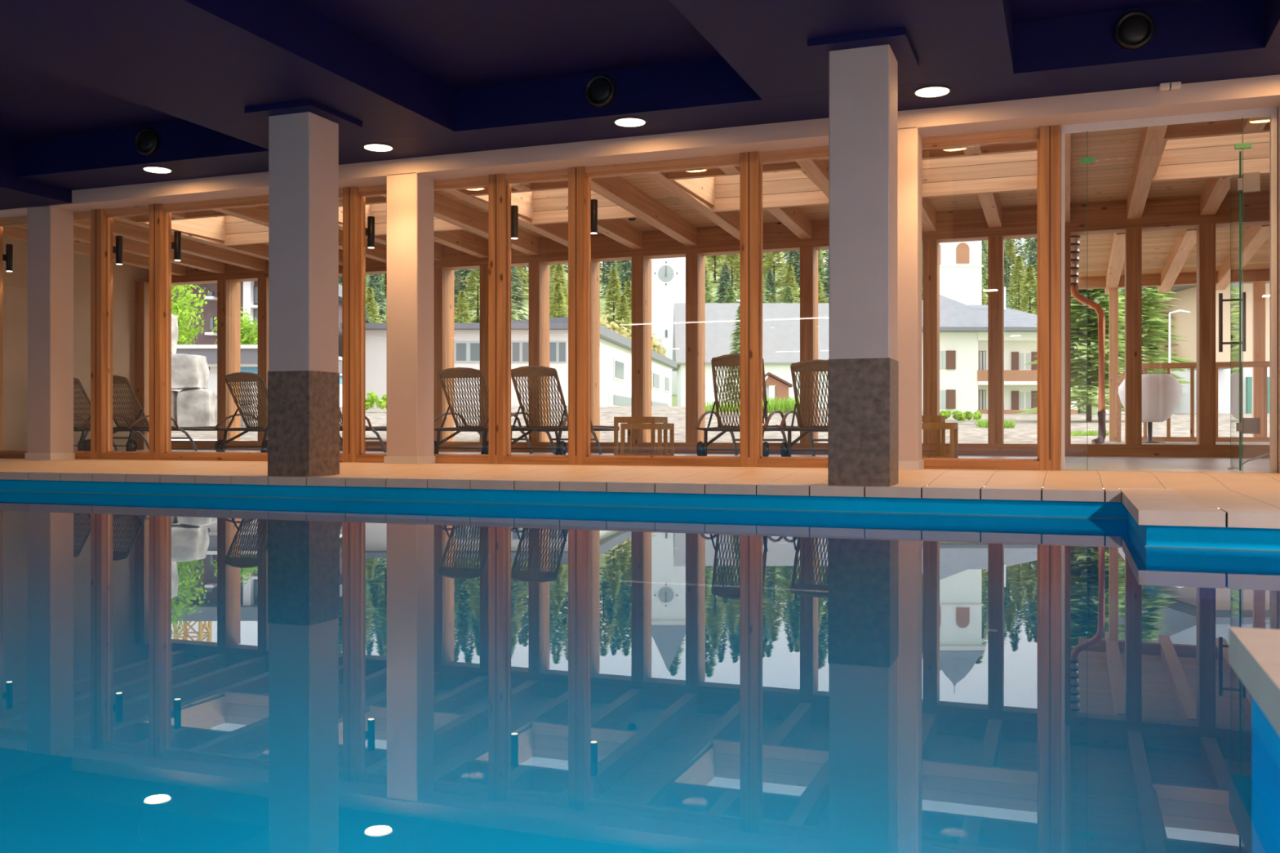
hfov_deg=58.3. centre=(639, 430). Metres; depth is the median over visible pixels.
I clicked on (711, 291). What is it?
tree
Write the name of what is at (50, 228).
pillar
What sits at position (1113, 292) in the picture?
porch post
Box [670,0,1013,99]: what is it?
ceiling beam
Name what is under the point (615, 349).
school building
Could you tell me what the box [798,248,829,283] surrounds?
tree
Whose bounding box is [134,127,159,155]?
speaker
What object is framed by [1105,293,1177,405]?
tree
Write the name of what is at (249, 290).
house
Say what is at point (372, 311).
tree
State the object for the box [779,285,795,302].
fir tree
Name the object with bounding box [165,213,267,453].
window
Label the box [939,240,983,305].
bell tower
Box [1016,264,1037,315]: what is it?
tree
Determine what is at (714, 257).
tree
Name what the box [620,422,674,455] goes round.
side table
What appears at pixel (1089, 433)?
grass
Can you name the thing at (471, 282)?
tree
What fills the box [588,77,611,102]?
grille
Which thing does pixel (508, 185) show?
window
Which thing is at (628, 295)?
tree
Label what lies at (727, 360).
sun lounger
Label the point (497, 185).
timber post
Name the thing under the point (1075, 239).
downpipe
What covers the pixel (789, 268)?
tree
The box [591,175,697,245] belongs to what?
rafter
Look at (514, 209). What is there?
wall lamp
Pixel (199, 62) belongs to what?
ceiling beam
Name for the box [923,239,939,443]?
timber post
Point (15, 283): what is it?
wall
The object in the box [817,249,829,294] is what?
fir tree
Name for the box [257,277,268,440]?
timber post
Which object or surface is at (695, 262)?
timber post
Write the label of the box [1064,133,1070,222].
rafter
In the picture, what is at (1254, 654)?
pool edge
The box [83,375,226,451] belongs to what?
sun lounger
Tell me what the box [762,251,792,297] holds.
tree
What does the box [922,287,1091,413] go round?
house
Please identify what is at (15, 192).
ceiling beam
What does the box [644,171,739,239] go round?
rafter
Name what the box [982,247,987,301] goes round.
fir tree
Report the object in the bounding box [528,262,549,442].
timber post
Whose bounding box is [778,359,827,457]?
sun lounger
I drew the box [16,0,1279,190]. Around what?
ceiling beam
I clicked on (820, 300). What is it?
tree
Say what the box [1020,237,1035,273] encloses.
fir tree
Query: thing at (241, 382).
boulder
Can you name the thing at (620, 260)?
fir tree
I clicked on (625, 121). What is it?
recessed light
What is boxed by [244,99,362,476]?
pillar
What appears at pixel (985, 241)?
tree
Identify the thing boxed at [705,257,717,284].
tree
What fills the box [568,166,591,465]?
timber post
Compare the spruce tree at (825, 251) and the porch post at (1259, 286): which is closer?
the porch post at (1259, 286)
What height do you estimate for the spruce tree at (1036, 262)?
14.429 m
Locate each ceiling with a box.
[0,0,1199,140]
[434,127,1269,242]
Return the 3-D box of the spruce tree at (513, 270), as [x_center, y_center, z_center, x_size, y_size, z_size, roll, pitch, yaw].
[-18.272,-20.102,162.903,6.711,11.985,6.834,0,0,-12]
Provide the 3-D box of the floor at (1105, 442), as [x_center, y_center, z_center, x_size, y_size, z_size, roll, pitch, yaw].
[8.178,0.227,12.807,5.650,0.160,4.080,0,0,21]
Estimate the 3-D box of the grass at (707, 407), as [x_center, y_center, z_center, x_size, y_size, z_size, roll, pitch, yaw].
[1.968,-0.503,25.988,1.089,0.300,0.729,0,0,0]
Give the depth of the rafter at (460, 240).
13.46 m
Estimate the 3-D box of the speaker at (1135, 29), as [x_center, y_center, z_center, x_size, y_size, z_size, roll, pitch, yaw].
[2.863,-2.318,6.643,0.216,0.216,0.050,0,0,21]
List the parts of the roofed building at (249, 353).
roof trim, blue panel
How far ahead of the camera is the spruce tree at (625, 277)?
181.70 m
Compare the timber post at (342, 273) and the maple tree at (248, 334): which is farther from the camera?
the maple tree at (248, 334)
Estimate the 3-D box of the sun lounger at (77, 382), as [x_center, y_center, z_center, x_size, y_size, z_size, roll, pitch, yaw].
[-6.753,-0.193,14.776,0.714,0.936,1.812,0,0,21]
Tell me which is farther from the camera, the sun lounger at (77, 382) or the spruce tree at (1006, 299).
the spruce tree at (1006, 299)
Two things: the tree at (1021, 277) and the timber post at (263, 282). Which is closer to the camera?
the timber post at (263, 282)
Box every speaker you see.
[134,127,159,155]
[585,74,616,107]
[1114,10,1155,49]
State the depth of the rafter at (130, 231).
14.03 m
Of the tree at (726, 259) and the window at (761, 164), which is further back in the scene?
the tree at (726, 259)
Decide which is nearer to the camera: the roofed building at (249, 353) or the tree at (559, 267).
the roofed building at (249, 353)
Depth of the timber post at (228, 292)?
15.48 m
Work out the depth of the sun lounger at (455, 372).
12.19 m
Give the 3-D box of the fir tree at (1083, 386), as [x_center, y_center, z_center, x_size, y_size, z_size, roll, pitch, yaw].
[48.260,-4.792,125.622,3.579,6.507,3.780,0,0,-37]
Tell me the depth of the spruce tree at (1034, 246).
217.57 m
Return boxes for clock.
[657,265,673,281]
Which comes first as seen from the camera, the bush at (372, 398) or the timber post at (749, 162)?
the timber post at (749, 162)
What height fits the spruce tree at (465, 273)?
12.781 m
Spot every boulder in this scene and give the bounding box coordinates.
[171,313,178,353]
[171,353,209,389]
[171,391,178,426]
[177,388,217,426]
[240,382,257,405]
[240,405,257,426]
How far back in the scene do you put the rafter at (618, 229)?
12.71 m
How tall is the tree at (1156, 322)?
5.054 m
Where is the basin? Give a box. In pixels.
[0,479,1279,768]
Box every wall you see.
[2,236,147,450]
[1276,104,1279,473]
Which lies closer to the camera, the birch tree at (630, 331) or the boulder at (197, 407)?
the boulder at (197, 407)
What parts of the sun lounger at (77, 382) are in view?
leg, frame, backrest, foot leg, armrest, foot leg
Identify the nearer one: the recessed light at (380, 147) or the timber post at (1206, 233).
the recessed light at (380, 147)
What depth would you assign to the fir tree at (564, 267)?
241.89 m
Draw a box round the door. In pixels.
[1061,106,1276,472]
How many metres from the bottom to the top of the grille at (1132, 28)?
0.172 m
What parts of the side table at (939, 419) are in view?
leg, leg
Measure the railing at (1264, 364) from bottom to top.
1.010 m
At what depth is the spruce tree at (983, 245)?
206.88 m
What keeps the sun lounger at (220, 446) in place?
on the floor at (1206, 490)
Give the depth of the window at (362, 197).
9.57 m
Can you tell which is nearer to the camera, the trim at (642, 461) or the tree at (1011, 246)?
the trim at (642, 461)
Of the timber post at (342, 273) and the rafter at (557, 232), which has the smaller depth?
the rafter at (557, 232)
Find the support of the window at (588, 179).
in the wall at (15, 283)
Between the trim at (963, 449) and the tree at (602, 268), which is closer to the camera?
the trim at (963, 449)
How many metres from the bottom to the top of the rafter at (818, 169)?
0.347 m
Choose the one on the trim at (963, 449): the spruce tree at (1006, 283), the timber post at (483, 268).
the timber post at (483, 268)
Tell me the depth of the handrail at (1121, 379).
14.12 m
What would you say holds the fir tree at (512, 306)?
on the ground at (1025, 429)
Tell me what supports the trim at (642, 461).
attached to the wall at (15, 283)
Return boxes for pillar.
[25,205,75,459]
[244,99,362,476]
[383,172,435,464]
[807,27,919,486]
[897,126,924,470]
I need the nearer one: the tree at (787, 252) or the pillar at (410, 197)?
the pillar at (410, 197)
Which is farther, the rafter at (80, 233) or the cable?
the rafter at (80, 233)
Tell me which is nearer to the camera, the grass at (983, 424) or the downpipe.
the downpipe
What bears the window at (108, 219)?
in the wall at (15, 283)
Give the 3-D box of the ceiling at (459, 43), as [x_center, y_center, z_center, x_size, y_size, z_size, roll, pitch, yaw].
[-3.667,-2.528,3.042,19.000,0.150,13.130,0,0,21]
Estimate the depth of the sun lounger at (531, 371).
11.91 m
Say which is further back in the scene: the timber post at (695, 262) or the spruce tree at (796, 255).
the spruce tree at (796, 255)
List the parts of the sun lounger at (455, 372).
leg, armrest, backrest, frame, foot leg, leg, armrest, foot leg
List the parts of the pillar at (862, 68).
capital plate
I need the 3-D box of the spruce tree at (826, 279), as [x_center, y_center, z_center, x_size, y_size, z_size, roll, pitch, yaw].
[30.810,-25.780,184.158,6.594,11.565,6.476,0,0,2]
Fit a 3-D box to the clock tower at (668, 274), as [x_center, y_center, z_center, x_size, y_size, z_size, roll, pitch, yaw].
[3.227,-14.433,132.200,6.150,24.790,6.167,0,0,20]
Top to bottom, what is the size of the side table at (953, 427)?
0.335 m
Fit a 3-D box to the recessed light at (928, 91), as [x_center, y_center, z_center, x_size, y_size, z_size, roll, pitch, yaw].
[1.848,-2.142,7.252,0.236,0.014,0.236,0,0,21]
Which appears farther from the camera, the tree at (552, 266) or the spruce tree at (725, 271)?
the tree at (552, 266)
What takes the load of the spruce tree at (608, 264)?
on the ground at (1025, 429)
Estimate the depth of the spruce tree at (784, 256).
250.73 m
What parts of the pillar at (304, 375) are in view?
capital plate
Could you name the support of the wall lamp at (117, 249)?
attached to the timber post at (98, 217)
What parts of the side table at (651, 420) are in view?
leg, leg, leg, leg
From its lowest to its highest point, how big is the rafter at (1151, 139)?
0.347 m
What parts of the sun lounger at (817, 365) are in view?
leg, armrest, frame, backrest, foot leg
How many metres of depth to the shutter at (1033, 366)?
71.26 m
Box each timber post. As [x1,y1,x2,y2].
[0,226,2,450]
[90,208,112,459]
[134,281,148,449]
[148,203,171,460]
[217,280,240,440]
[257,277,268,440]
[342,186,365,462]
[342,273,342,437]
[434,267,453,441]
[480,265,488,441]
[488,173,511,464]
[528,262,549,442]
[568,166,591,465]
[591,259,599,442]
[631,256,651,442]
[685,253,705,442]
[739,151,760,466]
[800,246,817,443]
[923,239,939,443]
[987,235,1004,444]
[1039,124,1061,470]
[1064,231,1071,444]
[1124,227,1142,444]
[1196,223,1215,444]
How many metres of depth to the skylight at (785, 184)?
11.08 m
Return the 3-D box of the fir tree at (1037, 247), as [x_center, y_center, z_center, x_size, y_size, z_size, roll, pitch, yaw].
[74.514,-32.203,207.139,8.438,15.343,8.914,0,0,33]
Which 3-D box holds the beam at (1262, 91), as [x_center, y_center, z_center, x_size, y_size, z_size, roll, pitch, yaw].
[-1.401,-2.263,9.102,19.000,0.480,0.410,0,0,21]
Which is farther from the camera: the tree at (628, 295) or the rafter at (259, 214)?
the tree at (628, 295)
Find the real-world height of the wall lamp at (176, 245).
0.264 m
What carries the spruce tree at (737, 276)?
on the ground at (1025, 429)
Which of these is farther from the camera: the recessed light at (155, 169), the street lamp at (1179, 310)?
the street lamp at (1179, 310)
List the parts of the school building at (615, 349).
pane, pane, pane, pane, pane, pane, pane, pane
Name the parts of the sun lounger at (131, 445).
armrest, leg, backrest, armrest, frame, foot leg, seat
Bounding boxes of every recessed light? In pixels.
[142,165,173,173]
[362,142,394,151]
[613,116,647,126]
[913,85,951,97]
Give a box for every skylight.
[136,209,268,245]
[338,195,464,235]
[467,179,637,224]
[667,160,829,212]
[922,140,1037,197]
[1151,118,1269,182]
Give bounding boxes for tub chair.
[1118,373,1182,443]
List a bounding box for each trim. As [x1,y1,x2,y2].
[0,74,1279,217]
[0,127,1039,226]
[0,451,1061,470]
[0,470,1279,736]
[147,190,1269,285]
[171,440,1269,457]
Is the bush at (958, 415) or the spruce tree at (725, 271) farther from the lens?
the spruce tree at (725, 271)
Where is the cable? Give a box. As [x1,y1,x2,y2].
[1227,453,1269,469]
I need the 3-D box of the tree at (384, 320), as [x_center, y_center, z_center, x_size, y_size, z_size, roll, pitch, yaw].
[-33.006,-16.526,155.469,5.956,9.299,5.630,0,0,-45]
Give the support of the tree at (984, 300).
on the ground at (1025, 429)
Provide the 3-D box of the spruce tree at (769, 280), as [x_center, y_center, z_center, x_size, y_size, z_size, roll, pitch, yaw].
[18.593,-19.078,165.454,4.766,8.358,4.680,0,0,-13]
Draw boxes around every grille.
[137,130,153,151]
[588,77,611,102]
[1118,14,1151,44]
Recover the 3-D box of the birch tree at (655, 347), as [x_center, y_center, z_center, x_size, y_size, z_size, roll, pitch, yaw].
[0.096,-5.250,104.862,5.385,7.383,5.277,0,0,-34]
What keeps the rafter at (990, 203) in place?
attached to the ceiling at (1108, 178)
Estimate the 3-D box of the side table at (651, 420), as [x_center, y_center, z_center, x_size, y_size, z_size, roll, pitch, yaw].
[0.011,0.065,11.964,0.440,0.405,0.420,0,0,21]
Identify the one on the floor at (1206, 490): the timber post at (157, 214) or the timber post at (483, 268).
the timber post at (157, 214)
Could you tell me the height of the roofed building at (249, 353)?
1.969 m
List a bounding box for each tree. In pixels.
[171,284,208,344]
[210,306,257,344]
[365,274,386,322]
[365,275,381,319]
[365,287,384,323]
[365,303,373,323]
[370,273,386,296]
[381,302,386,323]
[453,268,479,307]
[453,268,479,322]
[453,269,470,320]
[453,290,473,323]
[511,266,528,297]
[511,266,528,320]
[511,285,521,320]
[513,266,528,284]
[549,263,568,317]
[549,264,568,301]
[549,275,555,314]
[549,282,568,318]
[555,263,568,271]
[600,261,622,281]
[600,261,622,296]
[600,268,627,328]
[600,312,630,337]
[604,324,657,349]
[612,260,631,303]
[613,294,631,337]
[615,260,631,279]
[617,280,631,335]
[628,333,666,356]
[705,254,731,282]
[705,256,716,301]
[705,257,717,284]
[705,262,715,302]
[711,262,736,302]
[712,253,739,299]
[717,305,763,407]
[720,253,739,280]
[723,285,737,302]
[736,269,770,302]
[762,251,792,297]
[762,253,779,286]
[762,269,779,302]
[767,293,778,302]
[776,251,820,284]
[777,250,799,302]
[777,264,799,302]
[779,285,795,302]
[780,251,799,269]
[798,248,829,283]
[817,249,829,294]
[817,274,827,302]
[819,248,829,271]
[820,248,829,300]
[982,240,987,273]
[982,240,987,285]
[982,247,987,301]
[982,275,987,305]
[986,285,1013,309]
[1004,238,1026,276]
[1004,239,1026,290]
[1004,246,1015,303]
[1005,255,1035,311]
[1012,245,1148,422]
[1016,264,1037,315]
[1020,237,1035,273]
[1023,237,1037,281]
[1030,247,1037,289]
[1031,262,1037,297]
[1073,286,1195,405]
[1077,357,1093,413]
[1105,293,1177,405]
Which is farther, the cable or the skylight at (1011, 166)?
the skylight at (1011, 166)
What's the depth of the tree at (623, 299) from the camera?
144.05 m
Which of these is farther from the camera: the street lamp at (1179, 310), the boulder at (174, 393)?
the street lamp at (1179, 310)
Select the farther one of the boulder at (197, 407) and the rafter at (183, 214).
the boulder at (197, 407)
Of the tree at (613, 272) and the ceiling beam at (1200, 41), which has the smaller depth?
the ceiling beam at (1200, 41)
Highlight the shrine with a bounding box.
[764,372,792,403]
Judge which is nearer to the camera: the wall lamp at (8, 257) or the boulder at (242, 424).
the wall lamp at (8, 257)
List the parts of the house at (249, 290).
pane, pane, pane, pane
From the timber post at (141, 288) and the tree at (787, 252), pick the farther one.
the tree at (787, 252)
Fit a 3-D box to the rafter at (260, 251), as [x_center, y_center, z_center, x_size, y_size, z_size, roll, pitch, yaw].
[-5.131,-2.289,13.016,0.132,0.347,4.210,0,0,21]
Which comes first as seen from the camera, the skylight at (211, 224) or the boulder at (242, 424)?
the skylight at (211, 224)
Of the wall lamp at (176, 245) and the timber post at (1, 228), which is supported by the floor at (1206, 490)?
the timber post at (1, 228)
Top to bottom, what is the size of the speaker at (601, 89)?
0.216 m
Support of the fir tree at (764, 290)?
on the ground at (1025, 429)
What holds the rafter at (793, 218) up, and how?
attached to the ceiling at (1108, 178)
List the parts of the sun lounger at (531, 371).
armrest, backrest, foot leg, leg, frame, seat, armrest, foot leg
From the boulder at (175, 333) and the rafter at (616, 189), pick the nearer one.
the rafter at (616, 189)
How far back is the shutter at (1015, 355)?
71.26 m
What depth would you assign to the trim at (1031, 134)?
8.75 m
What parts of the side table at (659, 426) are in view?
leg, leg, leg, leg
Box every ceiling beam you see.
[0,0,454,149]
[0,136,71,209]
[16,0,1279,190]
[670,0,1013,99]
[1265,0,1279,47]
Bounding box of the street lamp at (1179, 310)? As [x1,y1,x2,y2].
[1168,309,1190,363]
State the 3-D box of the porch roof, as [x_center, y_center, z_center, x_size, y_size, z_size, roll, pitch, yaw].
[7.598,-2.050,13.013,4.880,0.394,4.100,0,0,21]
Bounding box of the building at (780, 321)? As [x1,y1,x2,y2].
[671,302,829,406]
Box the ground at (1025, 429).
[171,269,1269,444]
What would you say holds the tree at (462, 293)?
on the ground at (1025, 429)
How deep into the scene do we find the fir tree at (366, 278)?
164.47 m
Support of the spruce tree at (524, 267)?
on the ground at (1025, 429)
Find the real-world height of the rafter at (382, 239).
0.347 m
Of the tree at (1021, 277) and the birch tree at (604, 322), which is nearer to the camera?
the birch tree at (604, 322)
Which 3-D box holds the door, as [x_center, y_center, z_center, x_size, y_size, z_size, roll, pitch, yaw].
[3.548,-0.879,7.819,1.266,2.292,0.913,0,0,21]
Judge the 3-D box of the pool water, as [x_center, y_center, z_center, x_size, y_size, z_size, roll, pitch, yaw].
[-4.655,0.450,2.968,15.200,0.001,10.300,0,0,20]
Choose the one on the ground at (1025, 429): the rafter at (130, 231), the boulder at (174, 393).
the boulder at (174, 393)
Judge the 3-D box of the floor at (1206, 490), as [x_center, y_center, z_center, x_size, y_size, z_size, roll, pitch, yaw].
[-2.867,0.317,5.182,19.000,0.100,17.700,0,0,21]
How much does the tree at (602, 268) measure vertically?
14.150 m
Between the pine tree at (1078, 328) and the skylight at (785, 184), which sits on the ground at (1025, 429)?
the pine tree at (1078, 328)
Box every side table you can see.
[613,416,667,455]
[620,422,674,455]
[922,415,945,455]
[922,422,957,457]
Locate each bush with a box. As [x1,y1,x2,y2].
[365,391,386,409]
[939,409,982,421]
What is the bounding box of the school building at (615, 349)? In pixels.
[340,316,676,406]
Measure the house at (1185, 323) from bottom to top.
6.260 m
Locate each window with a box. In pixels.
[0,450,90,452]
[106,217,148,453]
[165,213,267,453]
[360,196,488,456]
[506,184,568,456]
[587,177,739,457]
[760,139,1039,460]
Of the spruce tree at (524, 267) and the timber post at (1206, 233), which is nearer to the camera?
the timber post at (1206, 233)
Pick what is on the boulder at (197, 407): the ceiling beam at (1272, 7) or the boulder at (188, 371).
the boulder at (188, 371)
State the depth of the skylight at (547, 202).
11.86 m
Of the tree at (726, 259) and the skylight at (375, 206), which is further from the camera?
the tree at (726, 259)
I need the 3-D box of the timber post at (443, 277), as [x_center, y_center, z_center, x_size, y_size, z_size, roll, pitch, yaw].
[-2.473,-0.941,14.430,0.144,2.165,0.299,0,0,21]
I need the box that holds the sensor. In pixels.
[1159,81,1181,90]
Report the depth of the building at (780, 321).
114.12 m
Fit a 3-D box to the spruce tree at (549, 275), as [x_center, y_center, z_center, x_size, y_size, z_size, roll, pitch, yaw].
[-13.899,-19.305,164.020,5.546,9.726,5.446,0,0,-3]
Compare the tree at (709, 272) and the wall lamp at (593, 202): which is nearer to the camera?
the wall lamp at (593, 202)
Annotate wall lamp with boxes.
[2,244,13,271]
[112,235,122,264]
[171,231,181,261]
[365,216,374,248]
[511,204,518,239]
[591,199,597,234]
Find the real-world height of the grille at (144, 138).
0.172 m
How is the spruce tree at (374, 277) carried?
on the ground at (1025, 429)
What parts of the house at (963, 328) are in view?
pane, pane, pane, pane, pane, pane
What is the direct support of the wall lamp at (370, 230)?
attached to the timber post at (351, 196)
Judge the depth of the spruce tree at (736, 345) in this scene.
45.95 m
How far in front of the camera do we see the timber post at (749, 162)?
8.34 m
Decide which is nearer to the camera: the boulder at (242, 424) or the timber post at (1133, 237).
the timber post at (1133, 237)
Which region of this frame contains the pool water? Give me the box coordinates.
[0,491,1279,852]
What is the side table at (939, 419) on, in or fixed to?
on the floor at (1206, 490)
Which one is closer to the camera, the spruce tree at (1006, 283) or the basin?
the basin
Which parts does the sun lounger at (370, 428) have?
backrest, armrest, frame, foot leg, seat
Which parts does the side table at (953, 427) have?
leg, leg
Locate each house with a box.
[171,280,342,356]
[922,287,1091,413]
[1081,281,1269,413]
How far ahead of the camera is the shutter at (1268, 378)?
30.51 m
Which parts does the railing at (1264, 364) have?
rail, rail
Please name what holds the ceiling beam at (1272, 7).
attached to the ceiling at (459, 43)
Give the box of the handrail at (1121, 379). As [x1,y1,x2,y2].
[1115,370,1124,442]
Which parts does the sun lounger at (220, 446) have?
leg, armrest, frame, backrest, leg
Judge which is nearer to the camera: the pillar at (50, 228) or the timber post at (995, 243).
the pillar at (50, 228)
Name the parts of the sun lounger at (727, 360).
leg, armrest, foot leg, backrest, frame, seat, armrest, foot leg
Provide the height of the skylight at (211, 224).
0.362 m
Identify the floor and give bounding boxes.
[0,449,1279,509]
[1102,440,1269,444]
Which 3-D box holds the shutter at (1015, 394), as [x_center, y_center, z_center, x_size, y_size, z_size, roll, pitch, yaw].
[23.323,-1.849,71.320,0.424,1.194,0.120,0,0,0]
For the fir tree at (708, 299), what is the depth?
165.44 m
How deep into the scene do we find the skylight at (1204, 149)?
9.77 m
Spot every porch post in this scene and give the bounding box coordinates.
[1109,286,1118,441]
[1253,280,1265,437]
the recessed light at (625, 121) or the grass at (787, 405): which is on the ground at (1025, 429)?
the grass at (787, 405)
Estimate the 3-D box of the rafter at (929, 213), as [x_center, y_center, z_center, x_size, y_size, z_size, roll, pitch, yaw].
[2.343,-2.289,10.222,0.132,0.347,4.210,0,0,21]
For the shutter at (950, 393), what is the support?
hanging from the house at (963, 328)
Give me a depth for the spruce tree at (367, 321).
137.51 m
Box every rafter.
[2,226,186,275]
[15,224,225,273]
[73,218,266,271]
[112,215,268,260]
[171,211,342,266]
[210,204,386,263]
[266,204,441,260]
[338,198,488,257]
[381,191,538,254]
[443,187,568,246]
[511,182,642,248]
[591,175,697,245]
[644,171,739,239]
[717,164,812,239]
[795,157,829,199]
[922,197,936,231]
[961,144,1001,227]
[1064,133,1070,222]
[1126,124,1167,219]
[1200,116,1269,215]
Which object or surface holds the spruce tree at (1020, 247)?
on the ground at (1025, 429)
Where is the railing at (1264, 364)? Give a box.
[1142,360,1269,441]
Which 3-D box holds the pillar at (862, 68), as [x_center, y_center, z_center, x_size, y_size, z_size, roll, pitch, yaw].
[1.268,-0.919,6.476,0.530,2.452,0.580,0,0,21]
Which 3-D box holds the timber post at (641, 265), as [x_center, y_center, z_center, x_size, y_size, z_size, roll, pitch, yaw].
[0.019,-0.941,13.499,0.144,2.165,0.299,0,0,21]
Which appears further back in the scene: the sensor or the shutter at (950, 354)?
the shutter at (950, 354)
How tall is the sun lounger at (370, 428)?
0.936 m
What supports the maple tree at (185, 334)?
on the ground at (1025, 429)
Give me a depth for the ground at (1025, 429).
21.07 m
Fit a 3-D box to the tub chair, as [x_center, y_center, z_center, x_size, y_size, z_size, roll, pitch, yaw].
[5.779,-0.240,13.000,0.670,0.775,0.670,0,0,21]
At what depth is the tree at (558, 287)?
147.29 m
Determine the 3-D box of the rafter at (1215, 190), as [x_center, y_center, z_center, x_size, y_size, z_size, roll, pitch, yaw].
[4.835,-2.289,9.290,0.132,0.347,4.210,0,0,21]
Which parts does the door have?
handle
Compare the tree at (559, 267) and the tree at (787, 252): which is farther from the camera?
the tree at (787, 252)
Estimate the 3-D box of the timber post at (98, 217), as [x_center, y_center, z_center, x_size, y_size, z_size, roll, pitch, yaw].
[-4.955,-0.878,10.561,0.136,2.290,0.138,0,0,21]
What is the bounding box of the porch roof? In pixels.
[1078,224,1269,294]
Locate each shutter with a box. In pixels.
[946,350,955,368]
[946,389,955,408]
[1011,351,1018,369]
[1011,391,1018,409]
[1031,351,1037,369]
[1031,391,1037,408]
[1245,377,1252,413]
[1266,377,1269,413]
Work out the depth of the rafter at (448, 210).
12.26 m
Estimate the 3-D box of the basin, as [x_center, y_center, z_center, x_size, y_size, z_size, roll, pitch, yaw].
[-4.655,1.057,2.969,15.200,1.400,10.302,0,0,21]
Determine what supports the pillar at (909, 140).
on the floor at (1206, 490)
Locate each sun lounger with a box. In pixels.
[73,377,148,451]
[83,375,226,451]
[213,372,267,452]
[339,408,386,452]
[434,367,533,454]
[511,365,619,454]
[695,353,797,456]
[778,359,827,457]
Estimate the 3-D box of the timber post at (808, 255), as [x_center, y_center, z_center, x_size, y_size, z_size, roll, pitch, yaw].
[1.887,-0.941,12.800,0.144,2.165,0.299,0,0,21]
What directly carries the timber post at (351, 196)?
on the floor at (1206, 490)
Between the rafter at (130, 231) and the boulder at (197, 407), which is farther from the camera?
the boulder at (197, 407)
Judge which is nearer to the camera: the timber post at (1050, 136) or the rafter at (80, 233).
the timber post at (1050, 136)
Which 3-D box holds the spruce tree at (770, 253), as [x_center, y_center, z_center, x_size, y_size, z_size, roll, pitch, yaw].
[21.630,-31.310,205.278,6.733,12.024,6.856,0,0,28]
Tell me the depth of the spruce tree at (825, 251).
240.21 m
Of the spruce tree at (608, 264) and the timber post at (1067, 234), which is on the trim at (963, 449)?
the timber post at (1067, 234)
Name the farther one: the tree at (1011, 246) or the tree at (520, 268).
the tree at (1011, 246)
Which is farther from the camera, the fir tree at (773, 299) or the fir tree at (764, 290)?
the fir tree at (764, 290)
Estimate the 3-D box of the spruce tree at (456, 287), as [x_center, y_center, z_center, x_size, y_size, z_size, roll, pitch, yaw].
[-27.701,-20.948,166.721,6.540,11.679,6.660,0,0,-38]
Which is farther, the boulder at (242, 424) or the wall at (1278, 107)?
the boulder at (242, 424)
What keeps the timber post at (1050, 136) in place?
on the floor at (1206, 490)
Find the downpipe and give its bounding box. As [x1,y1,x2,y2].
[1071,235,1106,444]
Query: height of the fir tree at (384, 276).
13.415 m
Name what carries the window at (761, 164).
in the wall at (15, 283)
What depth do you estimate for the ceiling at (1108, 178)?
11.10 m
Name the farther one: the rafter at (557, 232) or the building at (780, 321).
the building at (780, 321)
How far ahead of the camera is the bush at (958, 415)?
22.00 m
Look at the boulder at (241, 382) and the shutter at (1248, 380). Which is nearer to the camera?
the boulder at (241, 382)
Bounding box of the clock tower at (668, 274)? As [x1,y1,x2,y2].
[650,257,685,394]
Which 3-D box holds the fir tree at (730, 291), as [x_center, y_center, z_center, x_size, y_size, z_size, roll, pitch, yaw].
[11.764,-13.793,146.677,5.437,9.358,5.146,0,0,19]
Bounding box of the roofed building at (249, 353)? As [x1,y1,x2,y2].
[171,344,342,406]
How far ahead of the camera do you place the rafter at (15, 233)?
14.13 m
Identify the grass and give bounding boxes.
[705,401,739,412]
[762,395,799,413]
[973,418,1016,428]
[1071,430,1109,435]
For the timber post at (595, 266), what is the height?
2.165 m

